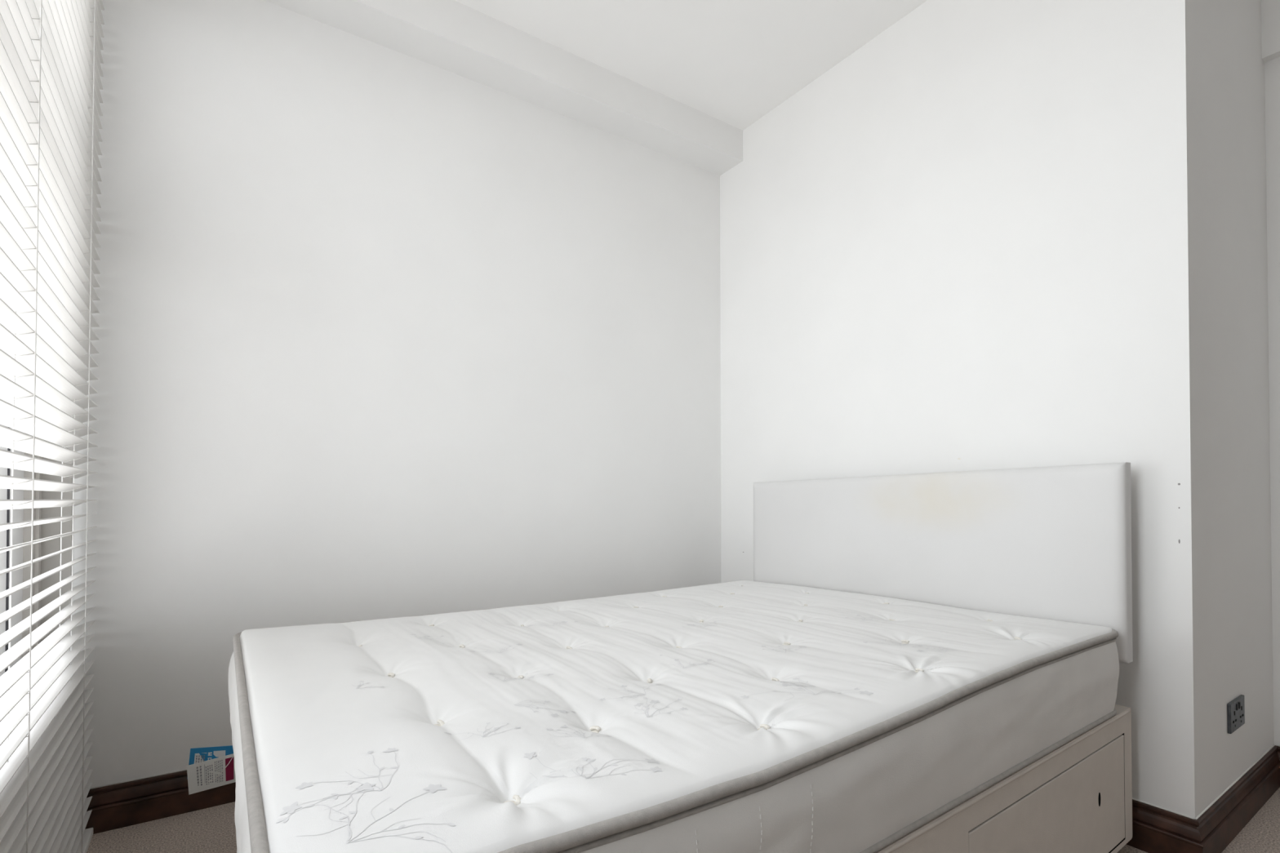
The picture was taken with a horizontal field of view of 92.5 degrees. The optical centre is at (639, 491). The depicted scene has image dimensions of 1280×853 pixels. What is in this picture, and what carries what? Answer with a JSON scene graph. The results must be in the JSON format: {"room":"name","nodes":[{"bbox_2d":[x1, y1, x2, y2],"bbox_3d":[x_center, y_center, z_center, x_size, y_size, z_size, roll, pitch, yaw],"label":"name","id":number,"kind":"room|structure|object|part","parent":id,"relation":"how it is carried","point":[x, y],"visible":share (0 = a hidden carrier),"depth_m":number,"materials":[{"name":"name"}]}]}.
{"room":"bedroom","nodes":[
{"label":"bedroom","id":0,"kind":"room"},
{"bbox_2d":[71,0,720,787],"bbox_3d":[-0.718,-0.373,2.333,2.563,2.638,0.186,0,-1,-34],"label":"wall","id":1,"kind":"structure","parent":0,"point":[383,332],"depth_m":2.07,"materials":[{"name":"white paint"}]},
{"bbox_2d":[84,768,235,834],"bbox_3d":[-0.574,0.885,2.306,2.340,0.121,0.021,0,-1,-34],"label":"baseboard","id":2,"kind":"structure","parent":1,"relation":"attached to","point":[123,804],"depth_m":1.75,"materials":[{"name":"brown wood"}]},
{"bbox_2d":[264,0,742,175],"bbox_3d":[-0.563,-1.621,2.261,2.405,0.143,0.160,0,-1,-34],"label":"ceiling beam","id":3,"kind":"structure","parent":1,"relation":"attached to","point":[454,37],"depth_m":2.31,"materials":[{"name":"white paint"}]},
{"bbox_2d":[86,787,1279,852],"bbox_3d":[0.921,0.956,0.769,3.600,0.060,4.650,0,-1,-34],"label":"floor","id":4,"kind":"structure","parent":0,"point":[211,829],"depth_m":1.67,"materials":[{"name":"beige carpet"}]},
{"bbox_2d":[875,704,1132,852],"bbox_3d":[0.117,0.745,1.576,1.878,0.382,1.391,0,-1,-34],"label":"base","id":5,"kind":"object","parent":4,"relation":"on","point":[1077,797],"visible":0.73,"depth_m":1.30,"materials":[{"name":"beige wood"}]},
{"bbox_2d":[228,580,1119,852],"bbox_3d":[0.082,0.443,1.558,1.884,0.218,1.415,0,-1,-34],"label":"mattress","id":6,"kind":"object","parent":5,"relation":"on","point":[740,716],"visible":1,"depth_m":1.00,"materials":[{"name":"white fabric"}]},
{"bbox_2d":[186,745,233,778],"bbox_3d":[-1.056,0.638,1.528,0.120,0.179,0.018,0,-1,-27],"label":"tag","id":7,"kind":"object","parent":6,"relation":"hanging from","point":[197,755],"visible":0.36,"depth_m":1.52,"materials":[{"name":"blue paper"}]},
{"bbox_2d":[194,750,225,764],"bbox_3d":[-1.073,0.683,1.526,0.068,0.072,0.003,0,-1,-27],"label":"print","id":8,"kind":"object","parent":7,"relation":"attached to","point":[200,756],"depth_m":1.52,"materials":[{"name":"white"}]},
{"bbox_2d":[186,753,235,795],"bbox_3d":[-1.043,0.643,1.508,0.119,0.189,0.013,0,-1,-24],"label":"tag","id":9,"kind":"object","parent":6,"relation":"hanging from","point":[219,771],"visible":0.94,"depth_m":1.50,"materials":[{"name":"white"}]},
{"bbox_2d":[196,760,222,786],"bbox_3d":[-1.056,0.692,1.504,0.054,0.057,0.004,0,-1,-25],"label":"print","id":10,"kind":"object","parent":9,"relation":"attached to","point":[210,772],"depth_m":1.50,"materials":[{"name":"grey paper"}]},
{"bbox_2d":[753,462,1133,663],"bbox_3d":[0.879,0.393,2.107,0.073,0.919,1.318,0,-1,-34],"label":"headboard","id":11,"kind":"object","parent":5,"relation":"attached to","point":[1054,543],"visible":0.66,"depth_m":1.87,"materials":[{"name":"white fabric"}]},
{"bbox_3d":[0.893,0.738,1.319,0.781,0.258,0.022,0,-1,-36],"label":"drawer","id":12,"kind":"part","parent":5,"relation":"part of","materials":[{"name":"beige wood"}]},
{"bbox_2d":[454,0,927,130],"bbox_3d":[0.918,-1.742,0.802,3.600,0.060,4.650,0,-1,-34],"label":"ceiling","id":13,"kind":"structure","parent":0,"point":[733,62],"depth_m":2.28,"materials":[{"name":"white paint"}]},
{"bbox_2d":[720,0,1274,819],"bbox_3d":[1.215,-0.371,2.597,0.927,2.638,1.933,0,-1,-34],"label":"wall","id":14,"kind":"structure","parent":0,"point":[991,234],"depth_m":1.85,"materials":[{"name":"white paint"}]},
{"bbox_2d":[1125,798,1203,852],"bbox_3d":[0.885,0.883,2.229,0.021,0.121,1.766,0,-1,-34],"label":"baseboard","id":15,"kind":"structure","parent":14,"relation":"attached to","point":[1155,828],"depth_m":1.56,"materials":[{"name":"brown wood"}]},
{"bbox_2d":[1226,694,1244,733],"bbox_3d":[1.679,0.627,1.724,0.142,0.082,0.010,0,-1,-34],"label":"wall socket","id":16,"kind":"object","parent":14,"relation":"attached to","point":[1236,708],"visible":1,"depth_m":1.71,"materials":[{"name":"metal"}]},
{"bbox_2d":[1195,744,1279,852],"bbox_3d":[1.712,0.876,1.738,0.833,0.121,0.021,0,-1,-34],"label":"baseboard","id":17,"kind":"structure","parent":14,"relation":"attached to","point":[1225,817],"depth_m":1.69,"materials":[{"name":"brown wood"}]},
{"bbox_2d":[1264,56,1279,745],"bbox_3d":[2.821,-0.393,0.957,0.100,2.638,2.587,0,-1,-34],"label":"door frame","id":18,"kind":"structure","parent":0,"point":[1272,68],"depth_m":1.99,"materials":[{"name":"white paint"}]},
{"bbox_2d":[1261,0,1279,62],"bbox_3d":[2.764,-1.566,0.934,0.035,0.293,2.587,0,-1,-34],"label":"trim","id":19,"kind":"structure","parent":18,"relation":"attached to","point":[1270,9],"depth_m":1.98,"materials":[{"name":"white paint"}]},
{"bbox_2d":[1275,744,1279,763],"bbox_3d":[2.773,0.865,0.908,0.021,0.121,2.587,0,-1,-34],"label":"baseboard","id":20,"kind":"structure","parent":18,"relation":"attached to","point":[1277,751],"depth_m":1.97,"materials":[{"name":"brown wood"}]},
{"bbox_3d":[-0.415,-0.404,-0.182,0.224,2.638,4.360,0,-1,-34],"label":"wall","id":21,"kind":"structure","parent":0,"visible":0},
{"bbox_2d":[0,423,72,676],"bbox_3d":[-1.229,-0.491,1.092,0.138,1.955,1.340,0,-1,-34],"label":"window","id":22,"kind":"structure","parent":21,"relation":"in","point":[21,555],"depth_m":1.57,"materials":[{"name":"white"}]},
{"bbox_3d":[-1.263,-0.501,1.069,0.055,1.935,1.340,0,-1,-34],"label":"frame","id":23,"kind":"part","parent":22,"relation":"part of","materials":[{"name":"white"}]},
{"bbox_3d":[-1.562,-0.494,1.624,0.079,1.931,0.083,0,-1,-34],"label":"box frame","id":24,"kind":"part","parent":22,"relation":"part of","materials":[{"name":"grey"}]},
{"bbox_2d":[0,0,104,852],"bbox_3d":[-1.129,-0.311,1.134,0.060,2.484,1.345,0,-1,-35],"label":"blind","id":25,"kind":"object","parent":21,"relation":"attached to","point":[51,56],"visible":1,"depth_m":1.21,"materials":[{"name":"white plastic"}]},
{"bbox_3d":[-1.078,-0.309,1.058,0.012,2.420,0.002,0,-1,-34],"label":"lift cord","id":26,"kind":"part","parent":25,"relation":"part of","materials":[{"name":"white fabric"}]},
{"bbox_3d":[-1.075,-0.309,1.057,0.059,2.420,0.003,0,-1,-34],"label":"ladder cord","id":27,"kind":"part","parent":25,"relation":"part of","materials":[{"name":"white fabric"}]},
{"bbox_3d":[-1.413,-0.303,1.533,0.012,2.420,0.002,0,-1,-34],"label":"lift cord","id":28,"kind":"part","parent":25,"relation":"part of","materials":[{"name":"white fabric"}]},
{"bbox_3d":[-1.409,-0.303,1.533,0.059,2.420,0.003,0,-1,-34],"label":"ladder cord","id":29,"kind":"part","parent":25,"relation":"part of","materials":[{"name":"white fabric"}]},
{"bbox_3d":[-1.130,0.921,1.117,0.046,0.019,1.340,0,-1,-35],"label":"rail","id":30,"kind":"part","parent":25,"relation":"part of","materials":[{"name":"white plastic"}]}
]}

